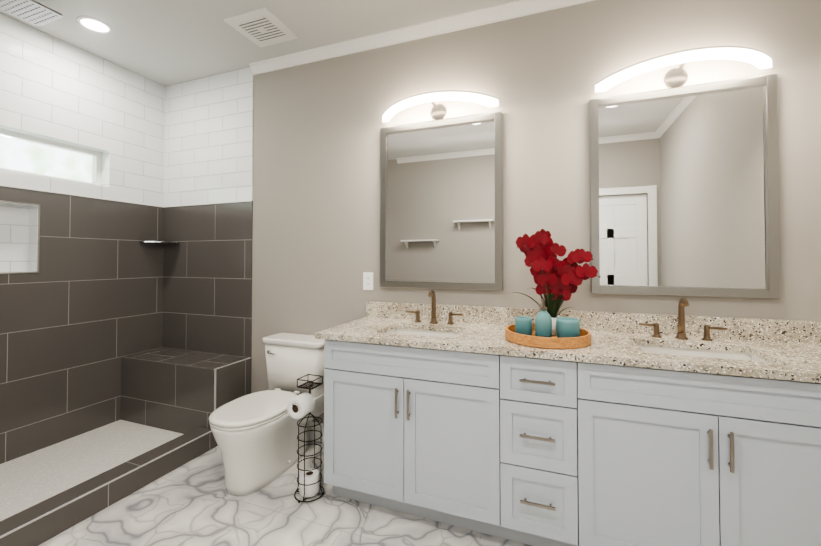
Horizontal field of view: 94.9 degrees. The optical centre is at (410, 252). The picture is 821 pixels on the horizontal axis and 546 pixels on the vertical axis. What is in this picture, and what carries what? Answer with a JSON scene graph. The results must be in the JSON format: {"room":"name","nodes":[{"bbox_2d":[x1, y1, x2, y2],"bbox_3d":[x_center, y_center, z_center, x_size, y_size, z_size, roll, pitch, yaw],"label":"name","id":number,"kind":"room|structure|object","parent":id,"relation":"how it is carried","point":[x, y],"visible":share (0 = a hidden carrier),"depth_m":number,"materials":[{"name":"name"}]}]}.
{"room":"bathroom","nodes":[
{"label":"bathroom","id":0,"kind":"room"},
{"bbox_2d":[0,13,164,463],"bbox_3d":[-2.674,-0.071,1.881,0.160,2.740,3.180,0,-1,21],"label":"wall","id":1,"kind":"structure","parent":0,"point":[81,313],"depth_m":2.60,"materials":[{"name":"tile"}]},
{"bbox_2d":[0,200,39,273],"bbox_3d":[-2.486,-0.094,2.152,0.005,0.441,0.576,0,-1,21],"label":"trim","id":2,"kind":"structure","parent":1,"relation":"attached to","point":[38,237],"depth_m":2.41,"materials":[{"name":"grey metal"}]},
{"bbox_2d":[0,129,100,185],"bbox_3d":[-2.568,-0.629,2.299,0.050,0.270,1.180,0,-1,21],"label":"window","id":3,"kind":"structure","parent":1,"relation":"in","point":[96,167],"depth_m":2.63,"materials":[{"name":"white"}]},
{"bbox_2d":[0,184,163,206],"bbox_3d":[-2.598,-0.412,1.854,0.006,0.012,2.872,0,-1,21],"label":"trim","id":4,"kind":"structure","parent":1,"relation":"attached to","point":[5,185],"depth_m":2.60,"materials":[{"name":"white"}]},
{"bbox_2d":[0,0,517,85],"bbox_3d":[-0.610,-1.494,1.124,4.555,0.080,3.180,0,-1,21],"label":"ceiling","id":5,"kind":"structure","parent":0,"point":[166,42],"depth_m":2.39,"materials":[{"name":"grey paint"}]},
{"bbox_2d":[0,0,62,25],"bbox_3d":[-2.099,-1.378,2.039,0.250,0.121,0.250,0,-1,21],"label":"ceiling vent","id":6,"kind":"object","parent":5,"relation":"attached to","point":[34,12],"visible":1,"depth_m":2.06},
{"bbox_2d":[76,16,112,33],"bbox_3d":[-1.985,-1.429,2.371,0.176,0.008,0.176,0,-1,21],"label":"recessed light","id":7,"kind":"object","parent":5,"relation":"in","point":[94,24],"visible":1,"depth_m":2.36,"materials":[{"name":"white plastic"}]},
{"bbox_2d":[224,7,297,46],"bbox_3d":[-0.945,-1.424,2.405,0.310,0.016,0.310,0,-1,21],"label":"fan","id":8,"kind":"object","parent":5,"relation":"attached to","point":[262,27],"visible":1,"depth_m":2.38,"materials":[{"name":"white plastic"}]},
{"bbox_2d":[38,440,530,545],"bbox_3d":[-0.610,1.325,1.075,4.555,0.080,3.180,0,-1,21],"label":"floor","id":9,"kind":"structure","parent":0,"point":[193,502],"depth_m":1.83,"materials":[{"name":"stone"}]},
{"bbox_2d":[0,420,182,520],"bbox_3d":[-2.277,1.270,1.531,0.815,0.045,2.550,0,-1,21],"label":"shower floor","id":10,"kind":"structure","parent":9,"relation":"on","point":[33,478],"depth_m":2.27,"materials":[{"name":"tile"}]},
{"bbox_2d":[0,427,213,545],"bbox_3d":[-1.833,1.231,1.363,0.135,0.118,2.550,0,-1,21],"label":"shower curb","id":11,"kind":"structure","parent":9,"relation":"on","point":[49,526],"depth_m":1.91,"materials":[{"name":"tile"}]},
{"bbox_2d":[0,357,249,538],"bbox_3d":[-1.717,0.973,1.496,0.014,0.408,2.872,0,-1,21],"label":"trim","id":12,"kind":"structure","parent":11,"relation":"on","point":[45,514],"depth_m":1.99,"materials":[{"name":"silver metal"}]},
{"bbox_2d":[121,347,250,447],"bbox_3d":[-1.705,1.055,2.854,0.950,0.522,0.322,0,-1,21],"label":"shower bench","id":13,"kind":"object","parent":9,"relation":"on","point":[169,389],"depth_m":2.71,"materials":[{"name":"tile"}]},
{"bbox_2d":[209,333,325,495],"bbox_3d":[-0.854,0.938,2.295,0.472,0.734,0.757,0,-1,21],"label":"toilet","id":14,"kind":"object","parent":9,"relation":"on","point":[255,434],"visible":0.83,"depth_m":2.17,"materials":[{"name":"white ceramic"}]},
{"bbox_2d":[287,374,324,502],"bbox_3d":[-0.555,0.987,1.996,0.158,0.626,0.226,0,-1,21],"label":"toilet paper stand","id":15,"kind":"object","parent":9,"relation":"on","point":[300,406],"visible":0.96,"depth_m":1.98,"materials":[{"name":"black metal"}]},
{"bbox_2d":[324,340,507,538],"bbox_3d":[0.079,0.874,2.054,0.916,0.854,0.572,0,-1,21],"label":"base cabinet","id":16,"kind":"object","parent":9,"relation":"on","point":[420,432],"depth_m":1.77,"materials":[{"name":"grey paint"}]},
{"bbox_2d":[508,356,587,545],"bbox_3d":[0.633,0.870,1.844,0.350,0.854,0.572,0,-1,21],"label":"drawers","id":17,"kind":"object","parent":9,"relation":"on","point":[537,451],"depth_m":1.57,"materials":[{"name":"grey paint"}]},
{"bbox_2d":[588,363,820,545],"bbox_3d":[1.273,0.866,1.602,1.098,0.854,0.572,0,-1,21],"label":"base cabinet","id":18,"kind":"object","parent":9,"relation":"on","point":[676,458],"depth_m":1.38,"materials":[{"name":"grey paint"}]},
{"bbox_2d":[314,301,820,382],"bbox_3d":[0.695,0.446,1.815,2.323,0.267,0.597,0,-1,21],"label":"countertop","id":19,"kind":"structure","parent":18,"relation":"on","point":[790,350],"depth_m":1.76,"materials":[{"name":"stone"}]},
{"bbox_2d":[406,290,462,324],"bbox_3d":[0.128,0.320,2.222,0.355,0.200,0.109,0,-1,21],"label":"faucet","id":20,"kind":"object","parent":19,"relation":"on","point":[431,293],"visible":1,"depth_m":2.23,"materials":[{"name":"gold metal"}]},
{"bbox_2d":[505,323,590,348],"bbox_3d":[0.642,0.388,1.778,0.380,0.047,0.380,0,-1,21],"label":"wood tray","id":21,"kind":"object","parent":19,"relation":"on","point":[555,342],"visible":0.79,"depth_m":1.62,"materials":[{"name":"brown wood"}]},
{"bbox_2d":[515,316,532,335],"bbox_3d":[0.539,0.355,1.796,0.082,0.092,0.082,0,-1,21],"label":"cup","id":22,"kind":"object","parent":21,"relation":"on","point":[524,325],"visible":0.77,"depth_m":1.76,"materials":[{"name":"glass"}]},
{"bbox_2d":[535,298,551,336],"bbox_3d":[0.611,0.306,1.732,0.074,0.188,0.080,0,-1,21],"label":"soap dispenser","id":23,"kind":"object","parent":21,"relation":"on","point":[543,323],"visible":0.9,"depth_m":1.71,"materials":[{"name":"glass"}]},
{"bbox_2d":[508,229,600,335],"bbox_3d":[0.693,0.140,1.847,0.426,0.525,0.168,0,-1,21],"label":"orchid plant","id":24,"kind":"object","parent":21,"relation":"on","point":[557,281],"visible":0.85,"depth_m":1.83,"materials":[{"name":"red plant"}]},
{"bbox_2d":[556,317,579,337],"bbox_3d":[0.717,0.351,1.718,0.104,0.098,0.104,0,-1,21],"label":"tumbler","id":25,"kind":"object","parent":21,"relation":"on","point":[567,327],"visible":0.79,"depth_m":1.68,"materials":[{"name":"glass"}]},
{"bbox_2d":[639,297,726,340],"bbox_3d":[1.290,0.312,1.783,0.355,0.200,0.109,0,-1,21],"label":"faucet","id":26,"kind":"object","parent":19,"relation":"on","point":[683,302],"visible":1,"depth_m":1.79,"materials":[{"name":"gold metal"}]},
{"bbox_2d":[162,0,820,422],"bbox_3d":[-0.005,-0.061,2.486,4.405,2.740,0.158,0,-1,21],"label":"wall","id":27,"kind":"structure","parent":0,"point":[317,125],"depth_m":2.43,"materials":[{"name":"grey paint"}]},
{"bbox_2d":[139,241,179,243],"bbox_3d":[-2.034,-0.082,3.061,0.201,0.016,0.201,0,-1,21],"label":"glass corner shelf","id":28,"kind":"object","parent":27,"relation":"attached to","point":[162,242],"visible":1,"depth_m":3.06,"materials":[{"name":"white"}]},
{"bbox_2d":[164,200,251,206],"bbox_3d":[-1.635,-0.391,3.021,0.920,0.012,0.006,0,-1,21],"label":"trim","id":29,"kind":"structure","parent":27,"relation":"attached to","point":[241,200],"depth_m":3.01,"materials":[{"name":"white"}]},
{"bbox_2d":[308,421,323,442],"bbox_3d":[-0.740,1.248,2.658,0.989,0.130,0.014,0,-1,21],"label":"baseboard","id":30,"kind":"structure","parent":27,"relation":"attached to","point":[311,433],"depth_m":2.61,"materials":[{"name":"white"}]},
{"bbox_2d":[363,272,372,289],"bbox_3d":[-0.282,0.190,2.506,0.072,0.116,0.008,0,-1,21],"label":"electrical outlet","id":31,"kind":"object","parent":27,"relation":"attached to","point":[367,280],"visible":1,"depth_m":2.50,"materials":[{"name":"white plastic"}]},
{"bbox_2d":[249,0,594,74],"bbox_3d":[0.335,-1.401,2.278,3.305,0.067,0.049,0,-1,21],"label":"crown molding","id":32,"kind":"structure","parent":27,"relation":"attached to","point":[501,12],"depth_m":2.36,"materials":[{"name":"white paint"}]},
{"bbox_2d":[383,90,497,121],"bbox_3d":[0.136,-0.878,2.250,0.741,0.104,0.225,0,-1,21],"label":"sconce","id":33,"kind":"object","parent":27,"relation":"attached to","point":[438,111],"visible":0.98,"depth_m":2.17,"materials":[{"name":"white glass"}]},
{"bbox_2d":[380,111,502,290],"bbox_3d":[0.170,-0.298,2.330,0.780,1.046,0.030,0,-1,21],"label":"mirror","id":34,"kind":"object","parent":27,"relation":"attached to","point":[441,204],"visible":0.98,"depth_m":2.32,"materials":[{"name":"silver metal"}]},
{"bbox_2d":[595,46,771,91],"bbox_3d":[1.306,-0.885,1.808,0.741,0.104,0.225,0,-1,21],"label":"sconce","id":35,"kind":"object","parent":27,"relation":"attached to","point":[678,76],"visible":0.96,"depth_m":1.74,"materials":[{"name":"white glass"}]},
{"bbox_2d":[589,74,780,298],"bbox_3d":[1.336,-0.306,1.889,0.790,1.046,0.030,0,-1,21],"label":"mirror","id":36,"kind":"object","parent":27,"relation":"attached to","point":[684,191],"visible":1,"depth_m":1.87,"materials":[{"name":"silver metal"}]},
{"label":"outside","id":37,"kind":"structure","parent":0,"visible":0},
{"bbox_2d":[0,136,91,182],"bbox_3d":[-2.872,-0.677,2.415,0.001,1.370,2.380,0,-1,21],"label":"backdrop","id":38,"kind":"structure","parent":37,"point":[21,155],"depth_m":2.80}
]}

